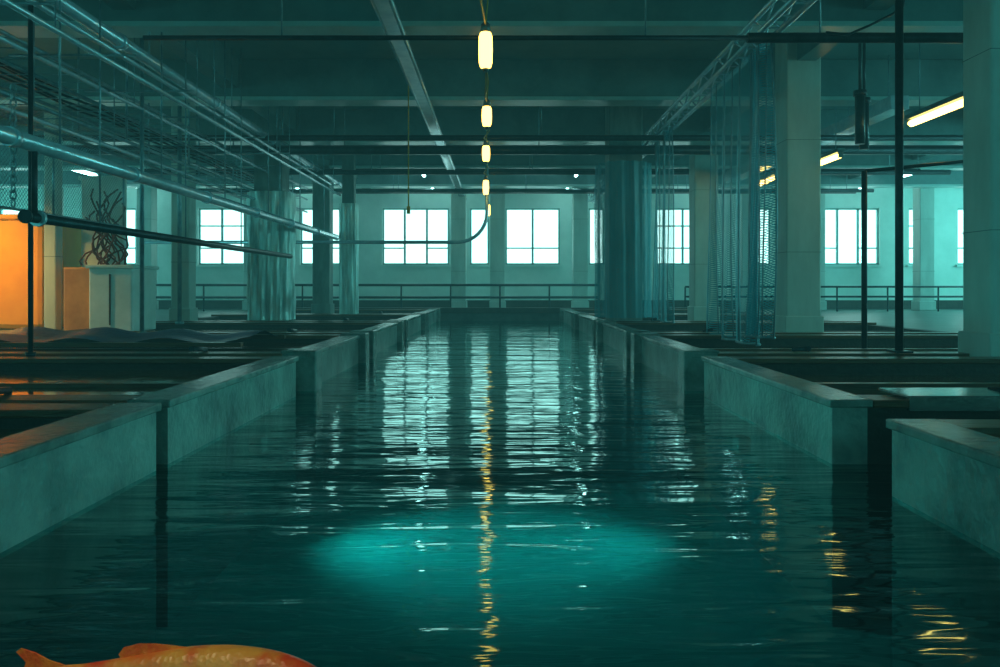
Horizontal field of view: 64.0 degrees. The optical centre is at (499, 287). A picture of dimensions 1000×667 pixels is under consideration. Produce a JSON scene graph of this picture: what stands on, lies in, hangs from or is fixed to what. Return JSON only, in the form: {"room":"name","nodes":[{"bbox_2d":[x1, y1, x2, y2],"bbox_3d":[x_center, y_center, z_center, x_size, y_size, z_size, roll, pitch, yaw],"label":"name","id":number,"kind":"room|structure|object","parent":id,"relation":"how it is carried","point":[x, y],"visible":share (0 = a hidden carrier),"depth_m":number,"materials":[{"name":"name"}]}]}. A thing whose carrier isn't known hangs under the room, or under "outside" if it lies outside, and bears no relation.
{"room":"indoor fish farm","nodes":[
{"label":"indoor fish farm","id":0,"kind":"room"},
{"bbox_2d":[0,188,962,299],"bbox_3d":[0.000,-1.300,36.200,48.000,7.600,0.400,0,0,0],"label":"wall","id":1,"kind":"structure","parent":0,"point":[947,201],"depth_m":36.00,"materials":[{"name":"teal paint"}]},
{"bbox_2d":[127,208,135,264],"bbox_3d":[-17.500,-2.275,36.050,2.400,2.650,0.300,0,0,0],"label":"window","id":2,"kind":"structure","parent":1,"relation":"in","point":[127,208],"depth_m":36.12,"materials":[{"name":"paint"}]},
{"bbox_2d":[196,208,243,266],"bbox_3d":[-12.550,-2.275,36.050,2.300,2.650,0.300,0,0,0],"label":"window","id":3,"kind":"structure","parent":1,"relation":"in","point":[222,264],"depth_m":36.12,"materials":[{"name":"paint"}]},
{"bbox_2d":[297,208,339,266],"bbox_3d":[-8.100,-2.275,36.050,2.000,2.650,0.300,0,0,0],"label":"window","id":4,"kind":"structure","parent":1,"relation":"in","point":[302,247],"depth_m":36.12,"materials":[{"name":"paint"}]},
{"bbox_2d":[380,208,450,266],"bbox_3d":[-3.800,-2.275,36.050,3.200,2.650,0.300,0,0,0],"label":"window","id":5,"kind":"structure","parent":1,"relation":"in","point":[404,264],"depth_m":36.12,"materials":[{"name":"paint"}]},
{"bbox_2d":[468,208,489,266],"bbox_3d":[-0.925,-2.275,36.050,1.050,2.650,0.300,0,0,0],"label":"window","id":6,"kind":"structure","parent":1,"relation":"in","point":[471,209],"depth_m":36.12,"materials":[{"name":"paint"}]},
{"bbox_2d":[505,208,561,266],"bbox_3d":[1.475,-2.275,36.050,2.650,2.650,0.300,0,0,0],"label":"window","id":7,"kind":"structure","parent":1,"relation":"in","point":[532,264],"depth_m":36.12,"materials":[{"name":"paint"}]},
{"bbox_2d":[157,300,962,308],"bbox_3d":[0.000,0.750,35.970,48.000,0.400,0.060,0,0,0],"label":"baseboard","id":8,"kind":"structure","parent":1,"relation":"attached to","point":[163,304],"depth_m":35.94,"materials":[{"name":"concrete"}]},
{"bbox_2d":[588,208,603,266],"bbox_3d":[4.350,-2.275,36.050,0.900,2.650,0.300,0,0,0],"label":"window","id":9,"kind":"structure","parent":1,"relation":"in","point":[590,264],"depth_m":36.12,"materials":[{"name":"paint"}]},
{"bbox_2d":[656,208,688,266],"bbox_3d":[8.250,-2.275,36.050,2.700,2.650,0.300,0,0,0],"label":"window","id":10,"kind":"structure","parent":1,"relation":"in","point":[682,264],"depth_m":36.12,"materials":[{"name":"paint"}]},
{"bbox_2d":[760,208,773,266],"bbox_3d":[11.750,-2.275,36.050,1.100,2.650,0.300,0,0,0],"label":"window","id":11,"kind":"structure","parent":1,"relation":"in","point":[769,208],"depth_m":36.12,"materials":[{"name":"paint"}]},
{"bbox_2d":[825,208,882,266],"bbox_3d":[15.700,-2.275,36.050,3.000,2.650,0.300,0,0,0],"label":"window","id":12,"kind":"structure","parent":1,"relation":"in","point":[857,264],"depth_m":36.12,"materials":[{"name":"paint"}]},
{"bbox_2d":[907,208,936,266],"bbox_3d":[18.950,-2.275,36.050,1.300,2.650,0.300,0,0,0],"label":"window","id":13,"kind":"structure","parent":1,"relation":"in","point":[910,264],"depth_m":36.12,"materials":[{"name":"paint"}]},
{"bbox_2d":[956,208,962,266],"bbox_3d":[21.400,-2.275,36.050,1.800,2.650,0.300,0,0,0],"label":"window","id":14,"kind":"structure","parent":1,"relation":"in","point":[959,264],"depth_m":36.12,"materials":[{"name":"paint"}]},
{"bbox_2d":[0,38,962,108],"bbox_3d":[0.000,-5.250,15.000,48.800,0.300,42.800,0,0,0],"label":"ceiling","id":15,"kind":"structure","parent":0,"point":[251,49],"depth_m":17.18,"materials":[{"name":"paint"}]},
{"bbox_2d":[72,170,98,175],"bbox_3d":[-16.000,-4.742,30.600,0.180,0.697,2.300,0,0,0],"label":"lamp","id":16,"kind":"object","parent":15,"relation":"hanging from","point":[87,173],"visible":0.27,"depth_m":31.07,"materials":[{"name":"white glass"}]},
{"bbox_2d":[0,6,307,212],"bbox_3d":[-7.450,-3.903,15.495,0.968,2.374,27.011,0,0,0],"label":"cable tray","id":17,"kind":"object","parent":15,"relation":"hanging from","point":[17,70],"visible":0.63,"depth_m":15.02,"materials":[{"name":"metal"}]},
{"bbox_2d":[0,96,168,226],"bbox_3d":[-7.513,-1.989,13.000,1.025,1.422,8.040,0,0,0],"label":"mesh screen","id":18,"kind":"object","parent":17,"relation":"attached to","point":[53,173],"visible":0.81,"depth_m":14.63,"materials":[{"name":"teal"}]},
{"bbox_2d":[17,0,292,258],"bbox_3d":[-5.500,-2.910,15.125,0.200,4.360,11.750,0,0,0],"label":"supply pipe","id":19,"kind":"object","parent":15,"relation":"hanging from","point":[36,217],"visible":0.91,"depth_m":10.99,"materials":[{"name":"metal"}]},
{"bbox_2d":[0,0,338,239],"bbox_3d":[-5.500,-3.339,14.500,0.230,3.502,25.000,0,0,0],"label":"pipe","id":20,"kind":"object","parent":15,"relation":"hanging from","point":[10,136],"visible":0.86,"depth_m":12.17,"materials":[{"name":"metal"}]},
{"bbox_2d":[0,0,340,199],"bbox_3d":[-5.875,-3.752,13.500,1.822,2.676,23.000,0,0,0],"label":"conduit","id":21,"kind":"object","parent":15,"relation":"attached to","point":[15,6],"visible":0.8,"depth_m":12.67,"materials":[{"name":"metal"}]},
{"bbox_2d":[9,82,16,208],"bbox_3d":[-5.720,-1.675,9.400,0.069,1.482,0.068,0,0,-44],"label":"chain","id":22,"kind":"object","parent":21,"relation":"hanging from","point":[11,91],"visible":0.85,"depth_m":9.39,"materials":[{"name":"metal"}]},
{"bbox_2d":[43,0,341,187],"bbox_3d":[-5.700,-4.337,16.000,0.240,1.507,28.000,0,0,0],"label":"pipe","id":23,"kind":"object","parent":15,"relation":"hanging from","point":[118,40],"visible":0.69,"depth_m":13.23,"materials":[{"name":"metal"}]},
{"bbox_2d":[25,5,35,356],"bbox_3d":[-5.720,-1.660,9.750,0.114,5.000,0.120,0,0,0],"label":"support pole","id":24,"kind":"object","parent":23,"relation":"attached to","point":[30,353],"visible":0.76,"depth_m":9.72,"materials":[{"name":"black metal"}]},
{"bbox_2d":[101,0,370,188],"bbox_3d":[-6.000,-4.775,15.000,0.360,0.650,42.000,0,0,0],"label":"girder","id":25,"kind":"object","parent":15,"relation":"attached to","point":[205,48],"depth_m":16.54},
{"bbox_2d":[144,161,488,243],"bbox_3d":[-5.674,-2.724,24.500,10.652,2.752,0.110,0,0,0],"label":"pipe","id":26,"kind":"object","parent":15,"relation":"hanging from","point":[479,232],"visible":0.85,"depth_m":24.45,"materials":[{"name":"metal"}]},
{"bbox_2d":[407,85,409,213],"bbox_3d":[-1.750,-3.255,15.300,0.065,3.670,0.065,0,0,22],"label":"rope","id":27,"kind":"object","parent":15,"relation":"hanging from","point":[408,206],"visible":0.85,"depth_m":15.29,"materials":[{"name":"black"}]},
{"bbox_2d":[370,0,466,199],"bbox_3d":[-1.600,-4.025,18.000,0.300,0.350,34.000,0,0,0],"label":"overhead monorail","id":28,"kind":"object","parent":15,"relation":"hanging from","point":[386,11],"visible":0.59,"depth_m":14.14,"materials":[{"name":"metal"}]},
{"bbox_2d":[0,0,962,37],"bbox_3d":[0.000,-4.630,13.000,48.000,0.940,0.600,0,0,0],"label":"ceiling beam","id":29,"kind":"structure","parent":15,"relation":"attached to","point":[168,17],"depth_m":12.80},
{"bbox_2d":[0,59,962,105],"bbox_3d":[0.000,-4.630,18.000,48.000,0.940,0.600,0,0,0],"label":"ceiling beam","id":30,"kind":"structure","parent":15,"relation":"attached to","point":[265,82],"depth_m":17.80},
{"bbox_2d":[0,109,962,144],"bbox_3d":[0.000,-4.630,23.000,48.000,0.940,0.600,0,0,0],"label":"ceiling beam","id":31,"kind":"structure","parent":15,"relation":"attached to","point":[313,121],"depth_m":22.80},
{"bbox_2d":[0,145,962,169],"bbox_3d":[0.000,-4.630,28.000,48.000,0.940,0.600,0,0,0],"label":"ceiling beam","id":32,"kind":"structure","parent":15,"relation":"attached to","point":[362,161],"depth_m":27.80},
{"bbox_2d":[0,170,962,187],"bbox_3d":[0.000,-4.630,33.000,48.000,0.940,0.600,0,0,0],"label":"ceiling beam","id":33,"kind":"structure","parent":15,"relation":"attached to","point":[955,179],"depth_m":32.80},
{"bbox_2d":[479,0,492,216],"bbox_3d":[-0.288,-3.895,17.700,0.245,2.390,26.382,0,0,-1],"label":"string lights","id":34,"kind":"object","parent":15,"relation":"hanging from","point":[485,37],"visible":0.82,"depth_m":10.01},
{"bbox_2d":[35,106,962,140],"bbox_3d":[1.000,-4.322,19.300,26.000,1.537,0.140,0,0,0],"label":"pipe","id":35,"kind":"object","parent":15,"relation":"hanging from","point":[334,137],"visible":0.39,"depth_m":19.25,"materials":[{"name":"metal"}]},
{"bbox_2d":[39,106,962,154],"bbox_3d":[1.000,-4.263,20.600,26.000,1.654,0.240,0,0,0],"label":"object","id":36,"kind":"object","parent":15,"relation":"attached to","point":[344,149],"visible":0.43,"depth_m":20.51,"materials":[{"name":"metal"}]},
{"bbox_2d":[144,155,920,169],"bbox_3d":[1.000,-4.452,26.700,26.000,1.276,0.180,0,0,0],"label":"pipe","id":37,"kind":"object","parent":15,"relation":"hanging from","point":[889,155],"visible":0.06,"depth_m":26.67,"materials":[{"name":"metal"}]},
{"bbox_2d":[212,175,855,193],"bbox_3d":[1.000,-4.402,31.500,26.000,1.376,0.180,0,0,0],"label":"pipe","id":38,"kind":"object","parent":15,"relation":"hanging from","point":[398,175],"visible":0.23,"depth_m":31.47,"materials":[{"name":"metal"}]},
{"bbox_2d":[199,175,873,192],"bbox_3d":[1.000,-4.337,30.000,26.000,1.507,0.140,0,0,0],"label":"pipe","id":39,"kind":"object","parent":15,"relation":"hanging from","point":[393,190],"visible":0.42,"depth_m":29.95,"materials":[{"name":"metal"}]},
{"bbox_2d":[144,155,950,174],"bbox_3d":[1.000,-4.307,24.900,26.000,1.566,0.160,0,0,0],"label":"pipe","id":40,"kind":"object","parent":15,"relation":"hanging from","point":[154,172],"visible":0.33,"depth_m":24.84,"materials":[{"name":"metal"}]},
{"bbox_2d":[143,0,962,42],"bbox_3d":[3.550,-4.232,11.000,16.900,1.717,0.140,0,0,0],"label":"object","id":41,"kind":"object","parent":15,"relation":"attached to","point":[750,37],"visible":1,"depth_m":10.97,"materials":[{"name":"metal"}]},
{"bbox_2d":[588,0,816,202],"bbox_3d":[3.930,-3.974,17.995,0.344,0.552,34.023,0,0,0],"label":"truss","id":42,"kind":"object","parent":15,"relation":"attached to","point":[806,3],"visible":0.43,"depth_m":13.74,"materials":[{"name":"metal"}]},
{"bbox_2d":[652,127,674,322],"bbox_3d":[3.941,-1.442,19.448,0.250,4.518,2.136,0,0,-2],"label":"net","id":43,"kind":"object","parent":42,"relation":"hanging from","point":[665,317],"visible":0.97,"depth_m":18.99,"materials":[{"name":"teal fabric"}]},
{"bbox_2d":[706,48,760,345],"bbox_3d":[3.940,-1.401,13.592,0.255,4.598,2.606,0,0,-2],"label":"net","id":44,"kind":"object","parent":42,"relation":"hanging from","point":[715,314],"visible":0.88,"depth_m":13.61,"materials":[{"name":"teal fabric"}]},
{"bbox_2d":[744,43,777,338],"bbox_3d":[3.981,-1.467,12.440,0.408,4.468,1.167,0,0,0],"label":"net","id":45,"kind":"object","parent":42,"relation":"hanging from","point":[755,117],"visible":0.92,"depth_m":12.11,"materials":[{"name":"teal fabric"}]},
{"bbox_2d":[760,113,774,185],"bbox_3d":[7.500,-4.016,22.400,0.180,2.147,1.500,0,0,0],"label":"lamp","id":46,"kind":"object","parent":15,"relation":"hanging from","point":[773,113],"visible":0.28,"depth_m":21.99,"materials":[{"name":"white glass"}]},
{"bbox_2d":[642,0,894,178],"bbox_3d":[6.000,-4.775,15.000,0.360,0.650,42.000,0,0,0],"label":"girder","id":47,"kind":"object","parent":15,"relation":"attached to","point":[805,51],"depth_m":15.51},
{"bbox_2d":[722,55,908,182],"bbox_3d":[7.750,-4.145,22.000,1.900,1.890,10.000,0,0,0],"label":"ventilation duct","id":48,"kind":"object","parent":15,"relation":"hanging from","point":[883,109],"visible":0.36,"depth_m":18.89,"materials":[{"name":"metal"}]},
{"bbox_2d":[821,106,844,164],"bbox_3d":[7.700,-4.016,18.900,0.180,2.147,1.700,0,0,0],"label":"lamp","id":49,"kind":"object","parent":15,"relation":"hanging from","point":[837,153],"visible":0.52,"depth_m":18.34,"materials":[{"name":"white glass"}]},
{"bbox_2d":[853,43,866,144],"bbox_3d":[6.750,-3.895,15.000,0.240,2.390,0.240,0,0,0],"label":"vent pipe","id":50,"kind":"object","parent":15,"relation":"hanging from","point":[859,94],"visible":0.91,"depth_m":14.93,"materials":[{"name":"black metal"}]},
{"bbox_2d":[859,43,870,149],"bbox_3d":[7.100,-3.895,15.600,0.240,2.390,0.240,0,0,0],"label":"vent pipe","id":51,"kind":"object","parent":15,"relation":"hanging from","point":[865,146],"visible":0.48,"depth_m":15.53,"materials":[{"name":"black metal"}]},
{"bbox_2d":[825,0,904,35],"bbox_3d":[4.932,-4.247,10.800,1.067,1.685,0.036,0,0,0],"label":"cable","id":52,"kind":"object","parent":15,"relation":"hanging from","point":[893,13],"visible":0.84,"depth_m":10.79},
{"bbox_2d":[825,155,936,188],"bbox_3d":[14.500,-4.775,15.000,0.360,0.650,42.000,0,0,0],"label":"girder","id":53,"kind":"object","parent":15,"relation":"attached to","point":[914,157],"depth_m":27.70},
{"bbox_2d":[905,43,962,126],"bbox_3d":[7.500,-4.016,13.600,0.180,2.147,2.100,0,0,0],"label":"lamp","id":54,"kind":"object","parent":15,"relation":"hanging from","point":[954,102],"visible":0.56,"depth_m":13.74,"materials":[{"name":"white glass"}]},
{"bbox_2d":[0,309,962,331],"bbox_3d":[0.000,1.725,15.000,48.000,1.550,42.000,0,0,0],"label":"floor","id":55,"kind":"structure","parent":0,"point":[947,320],"depth_m":29.81,"materials":[{"name":"concrete"}]},
{"bbox_2d":[0,214,81,329],"bbox_3d":[-11.855,-0.365,19.295,2.990,2.630,2.310,0,0,0],"label":"lit doorway","id":56,"kind":"object","parent":55,"relation":"on","point":[13,233],"visible":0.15,"depth_m":18.20,"materials":[{"name":"plastic"}]},
{"bbox_2d":[43,102,61,329],"bbox_3d":[-10.050,-2.075,18.000,0.286,6.050,0.286,0,0,0],"label":"concrete column","id":57,"kind":"structure","parent":55,"relation":"on","point":[52,256],"depth_m":17.86,"materials":[{"name":"paint"}]},
{"bbox_2d":[42,188,63,215],"bbox_3d":[-19.000,-2.075,34.000,0.700,6.050,0.700,0,0,0],"label":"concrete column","id":58,"kind":"structure","parent":55,"relation":"on","point":[42,188],"depth_m":34.17,"materials":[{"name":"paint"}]},
{"bbox_2d":[78,176,127,266],"bbox_3d":[-9.400,-0.850,18.995,1.100,3.600,0.250,0,0,0],"label":"wall panel","id":59,"kind":"object","parent":55,"relation":"on","point":[87,235],"visible":0.3,"depth_m":18.90,"materials":[{"name":"white paint"}]},
{"bbox_2d":[64,265,158,330],"bbox_3d":[-8.675,0.225,17.800,1.650,1.450,1.300,0,0,0],"label":"cabinet","id":60,"kind":"object","parent":55,"relation":"on","point":[95,296],"visible":0.8,"depth_m":17.22,"materials":[{"name":"white paint"}]},
{"bbox_2d":[79,189,128,265],"bbox_3d":[-8.732,-1.347,17.700,0.985,1.726,0.439,0,0,0],"label":"plant","id":61,"kind":"object","parent":60,"relation":"on","point":[101,261],"visible":0.71,"depth_m":17.66,"materials":[{"name":"black plant"}]},
{"bbox_2d":[137,188,158,309],"bbox_3d":[-15.000,-2.075,34.000,0.700,6.050,0.700,0,0,0],"label":"concrete column","id":62,"kind":"structure","parent":55,"relation":"on","point":[150,194],"depth_m":33.69,"materials":[{"name":"paint"}]},
{"bbox_2d":[242,188,251,310],"bbox_3d":[-10.500,-2.075,34.000,0.700,6.050,0.700,0,0,0],"label":"concrete column","id":63,"kind":"structure","parent":55,"relation":"on","point":[244,303],"depth_m":33.69,"materials":[{"name":"paint"}]},
{"bbox_2d":[156,284,596,310],"bbox_3d":[-5.000,0.390,32.400,18.070,1.120,0.100,0,0,0],"label":"guard railing","id":64,"kind":"object","parent":55,"relation":"on","point":[203,297],"visible":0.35,"depth_m":32.36,"materials":[{"name":"metal"}]},
{"bbox_2d":[451,188,466,306],"bbox_3d":[-1.750,-2.075,34.000,0.700,6.050,0.700,0,0,0],"label":"concrete column","id":65,"kind":"structure","parent":55,"relation":"on","point":[458,203],"depth_m":33.69,"materials":[{"name":"paint"}]},
{"bbox_2d":[489,188,505,306],"bbox_3d":[-0.100,-2.075,34.000,0.700,6.050,0.700,0,0,0],"label":"concrete column","id":66,"kind":"structure","parent":55,"relation":"on","point":[497,201],"depth_m":33.69,"materials":[{"name":"paint"}]},
{"bbox_2d":[296,307,726,312],"bbox_3d":[0.000,0.890,31.875,18.000,0.220,0.350,0,0,0],"label":"trim","id":67,"kind":"structure","parent":55,"relation":"on","point":[443,309],"depth_m":31.70,"materials":[{"name":"concrete"}]},
{"bbox_2d":[571,188,588,306],"bbox_3d":[3.400,-2.075,34.000,0.700,6.050,0.700,0,0,0],"label":"concrete column","id":68,"kind":"structure","parent":55,"relation":"on","point":[579,201],"depth_m":33.69,"materials":[{"name":"paint"}]},
{"bbox_2d":[739,188,753,310],"bbox_3d":[10.500,-2.075,34.000,0.700,6.050,0.700,0,0,0],"label":"concrete column","id":69,"kind":"structure","parent":55,"relation":"on","point":[742,198],"depth_m":33.69,"materials":[{"name":"paint"}]},
{"bbox_2d":[684,286,962,310],"bbox_3d":[14.732,0.430,32.400,14.535,1.040,0.080,0,0,0],"label":"guard railing","id":70,"kind":"object","parent":55,"relation":"on","point":[685,287],"visible":0.53,"depth_m":32.37,"materials":[{"name":"metal"}]},
{"bbox_2d":[821,188,826,310],"bbox_3d":[13.400,-2.075,34.000,0.700,6.050,0.700,0,0,0],"label":"concrete column","id":71,"kind":"structure","parent":55,"relation":"on","point":[823,302],"depth_m":33.69,"materials":[{"name":"paint"}]},
{"bbox_2d":[911,188,935,310],"bbox_3d":[18.000,-2.075,34.000,0.700,6.050,0.700,0,0,0],"label":"concrete column","id":72,"kind":"structure","parent":55,"relation":"on","point":[923,198],"depth_m":33.69,"materials":[{"name":"paint"}]},
{"bbox_2d":[0,321,999,666],"bbox_3d":[0.000,1.300,12.860,18.000,0.001,37.720,0,0,0],"label":"water","id":73,"kind":"object","parent":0,"point":[463,493],"visible":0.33,"depth_m":4.04,"materials":[{"name":"teal liquid"}]},
{"bbox_2d":[16,643,315,666],"bbox_3d":[-1.091,1.308,2.685,1.061,0.235,0.160,0,0,1],"label":"fish","id":74,"kind":"object","parent":73,"relation":"on","point":[140,654],"visible":1,"depth_m":2.66},
{"bbox_2d":[594,106,651,320],"bbox_3d":[3.402,-1.300,22.060,1.575,7.600,1.571,0,0,28],"label":"column","id":75,"kind":"structure","parent":0,"point":[622,177],"depth_m":21.60,"materials":[{"name":"teal concrete"}]},
{"label":"outside","id":76,"kind":"structure","parent":0,"visible":0},
{"bbox_2d":[3,210,962,262],"bbox_3d":[0.000,-3.200,39.000,60.000,11.000,0.001,0,0,0],"label":"overcast sky","id":77,"kind":"structure","parent":76,"point":[519,222],"depth_m":39.00,"materials":[{"name":"white"}]},
{"bbox_3d":[0.000,2.600,13.000,18.000,0.200,38.000,0,0,0],"label":"floor","id":78,"kind":"structure","parent":0,"visible":0},
{"bbox_2d":[0,403,160,552],"bbox_3d":[-5.710,1.613,3.304,6.580,1.775,4.853,0,0,0],"label":"fish tank","id":79,"kind":"object","parent":78,"relation":"on","point":[58,460],"visible":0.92,"depth_m":4.70,"materials":[{"name":"concrete"}]},
{"bbox_2d":[0,356,298,463],"bbox_3d":[-5.710,1.613,7.704,6.580,1.775,3.853,0,0,0],"label":"fish tank","id":80,"kind":"object","parent":78,"relation":"on","point":[202,399],"visible":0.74,"depth_m":7.70,"materials":[{"name":"concrete"}]},
{"bbox_2d":[169,106,197,320],"bbox_3d":[-8.700,-1.300,22.000,0.580,7.600,0.580,0,0,0],"label":"concrete column","id":81,"kind":"structure","parent":78,"relation":"on","point":[189,310],"depth_m":21.75,"materials":[{"name":"paint"}]},
{"bbox_2d":[0,333,368,390],"bbox_3d":[-5.660,1.613,12.104,6.680,1.775,4.253,0,0,0],"label":"fish tank","id":82,"kind":"object","parent":78,"relation":"on","point":[322,357],"visible":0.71,"depth_m":12.10,"materials":[{"name":"concrete"}]},
{"bbox_2d":[0,327,285,346],"bbox_3d":[-6.150,0.747,12.285,5.100,0.205,2.370,0,0,0],"label":"tarpaulin cover","id":83,"kind":"object","parent":82,"relation":"on","point":[106,336],"visible":0.99,"depth_m":12.21,"materials":[{"name":"grey plastic"}]},
{"bbox_2d":[139,38,146,332],"bbox_3d":[-6.400,-2.125,14.300,0.152,5.930,0.160,0,0,0],"label":"support pole","id":84,"kind":"object","parent":82,"relation":"on","point":[141,39],"visible":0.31,"depth_m":14.27,"materials":[{"name":"metal"}]},
{"bbox_2d":[65,321,403,358],"bbox_3d":[-5.660,1.613,17.003,6.680,1.775,4.853,0,0,0],"label":"fish tank","id":85,"kind":"object","parent":78,"relation":"on","point":[382,335],"visible":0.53,"depth_m":18.96,"materials":[{"name":"concrete"}]},
{"bbox_2d":[175,106,183,323],"bbox_3d":[-7.450,-2.125,18.600,0.190,5.930,0.200,0,0,0],"label":"support pole","id":86,"kind":"object","parent":85,"relation":"on","point":[179,108],"visible":0.84,"depth_m":18.56,"materials":[{"name":"metal"}]},
{"bbox_2d":[246,111,295,320],"bbox_3d":[-6.501,-1.300,22.799,1.264,7.600,1.261,0,0,0],"label":"column","id":87,"kind":"structure","parent":78,"relation":"on","point":[270,291],"depth_m":22.27,"materials":[{"name":"teal concrete"}]},
{"bbox_2d":[156,313,425,339],"bbox_3d":[-5.660,1.613,22.503,6.680,1.775,5.453,0,0,0],"label":"fish tank","id":88,"kind":"object","parent":78,"relation":"on","point":[413,322],"visible":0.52,"depth_m":24.38,"materials":[{"name":"concrete"}]},
{"bbox_2d":[311,155,333,312],"bbox_3d":[-6.200,-1.300,28.000,0.680,7.600,0.680,0,0,0],"label":"concrete column","id":89,"kind":"structure","parent":78,"relation":"on","point":[322,198],"depth_m":27.70,"materials":[{"name":"teal concrete"}]},
{"bbox_2d":[222,308,440,327],"bbox_3d":[-5.660,1.613,28.404,6.680,1.775,5.653,0,0,0],"label":"fish tank","id":90,"kind":"object","parent":78,"relation":"on","point":[433,315],"visible":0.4,"depth_m":30.84,"materials":[{"name":"concrete"}]},
{"bbox_2d":[339,155,358,313],"bbox_3d":[-4.851,-1.300,25.700,0.604,7.600,0.603,0,0,0],"label":"column","id":91,"kind":"structure","parent":78,"relation":"on","point":[348,209],"depth_m":25.45,"materials":[{"name":"teal concrete"}]},
{"bbox_2d":[559,308,773,327],"bbox_3d":[5.660,1.613,28.404,6.680,1.775,5.653,0,0,0],"label":"fish tank","id":92,"kind":"object","parent":78,"relation":"on","point":[566,315],"visible":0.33,"depth_m":30.84,"materials":[{"name":"concrete"}]},
{"bbox_2d":[687,155,719,320],"bbox_3d":[6.100,-1.300,24.000,0.780,7.600,0.780,0,0,0],"label":"concrete column","id":93,"kind":"structure","parent":78,"relation":"on","point":[699,165],"depth_m":23.65,"materials":[{"name":"paint"}]},
{"bbox_2d":[574,313,860,339],"bbox_3d":[5.660,1.613,22.503,6.680,1.775,5.453,0,0,0],"label":"fish tank","id":94,"kind":"object","parent":78,"relation":"on","point":[584,322],"visible":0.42,"depth_m":23.76,"materials":[{"name":"concrete"}]},
{"bbox_2d":[596,321,957,358],"bbox_3d":[5.660,1.613,17.003,6.680,1.775,4.853,0,0,0],"label":"fish tank","id":95,"kind":"object","parent":78,"relation":"on","point":[617,335],"visible":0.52,"depth_m":18.40,"materials":[{"name":"concrete"}]},
{"bbox_2d":[772,43,823,331],"bbox_3d":[5.950,-1.300,16.000,0.760,7.600,0.760,0,0,0],"label":"concrete column","id":96,"kind":"structure","parent":78,"relation":"on","point":[797,83],"depth_m":15.66,"materials":[{"name":"paint"}]},
{"bbox_2d":[631,333,969,390],"bbox_3d":[5.660,1.613,12.104,6.680,1.775,4.253,0,0,0],"label":"fish tank","id":97,"kind":"object","parent":78,"relation":"on","point":[677,357],"visible":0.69,"depth_m":12.77,"materials":[{"name":"concrete"}]},
{"bbox_2d":[886,0,912,352],"bbox_3d":[5.130,-2.105,10.270,0.200,5.970,0.300,0,0,0],"label":"support pole","id":98,"kind":"object","parent":97,"relation":"on","point":[899,4],"visible":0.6,"depth_m":10.24,"materials":[{"name":"black metal"}]},
{"bbox_2d":[861,160,962,347],"bbox_3d":[7.190,-0.565,13.000,2.626,3.230,0.090,0,0,0],"label":"support pole","id":99,"kind":"object","parent":97,"relation":"on","point":[863,173],"visible":0.78,"depth_m":12.97,"materials":[{"name":"black metal"}]},
{"bbox_2d":[701,356,999,463],"bbox_3d":[5.710,1.613,7.704,6.580,1.775,3.853,0,0,0],"label":"fish tank","id":100,"kind":"object","parent":78,"relation":"on","point":[834,409],"visible":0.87,"depth_m":7.58,"materials":[{"name":"concrete"}]},
{"bbox_2d":[878,388,999,410],"bbox_3d":[4.200,0.845,6.105,2.400,0.110,0.490,0,0,0],"label":"cover plate","id":101,"kind":"object","parent":100,"relation":"on","point":[920,399],"visible":1,"depth_m":5.86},
{"bbox_2d":[886,419,999,552],"bbox_3d":[5.710,1.613,2.954,6.580,1.775,4.153,0,0,0],"label":"fish tank","id":102,"kind":"object","parent":78,"relation":"on","point":[948,470],"visible":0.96,"depth_m":4.42,"materials":[{"name":"concrete"}]},
{"bbox_2d":[958,0,999,356],"bbox_3d":[6.250,-1.300,10.000,0.680,7.600,0.680,0,0,0],"label":"concrete column","id":103,"kind":"structure","parent":78,"relation":"on","point":[980,335],"depth_m":9.88,"materials":[{"name":"paint"}]}
]}

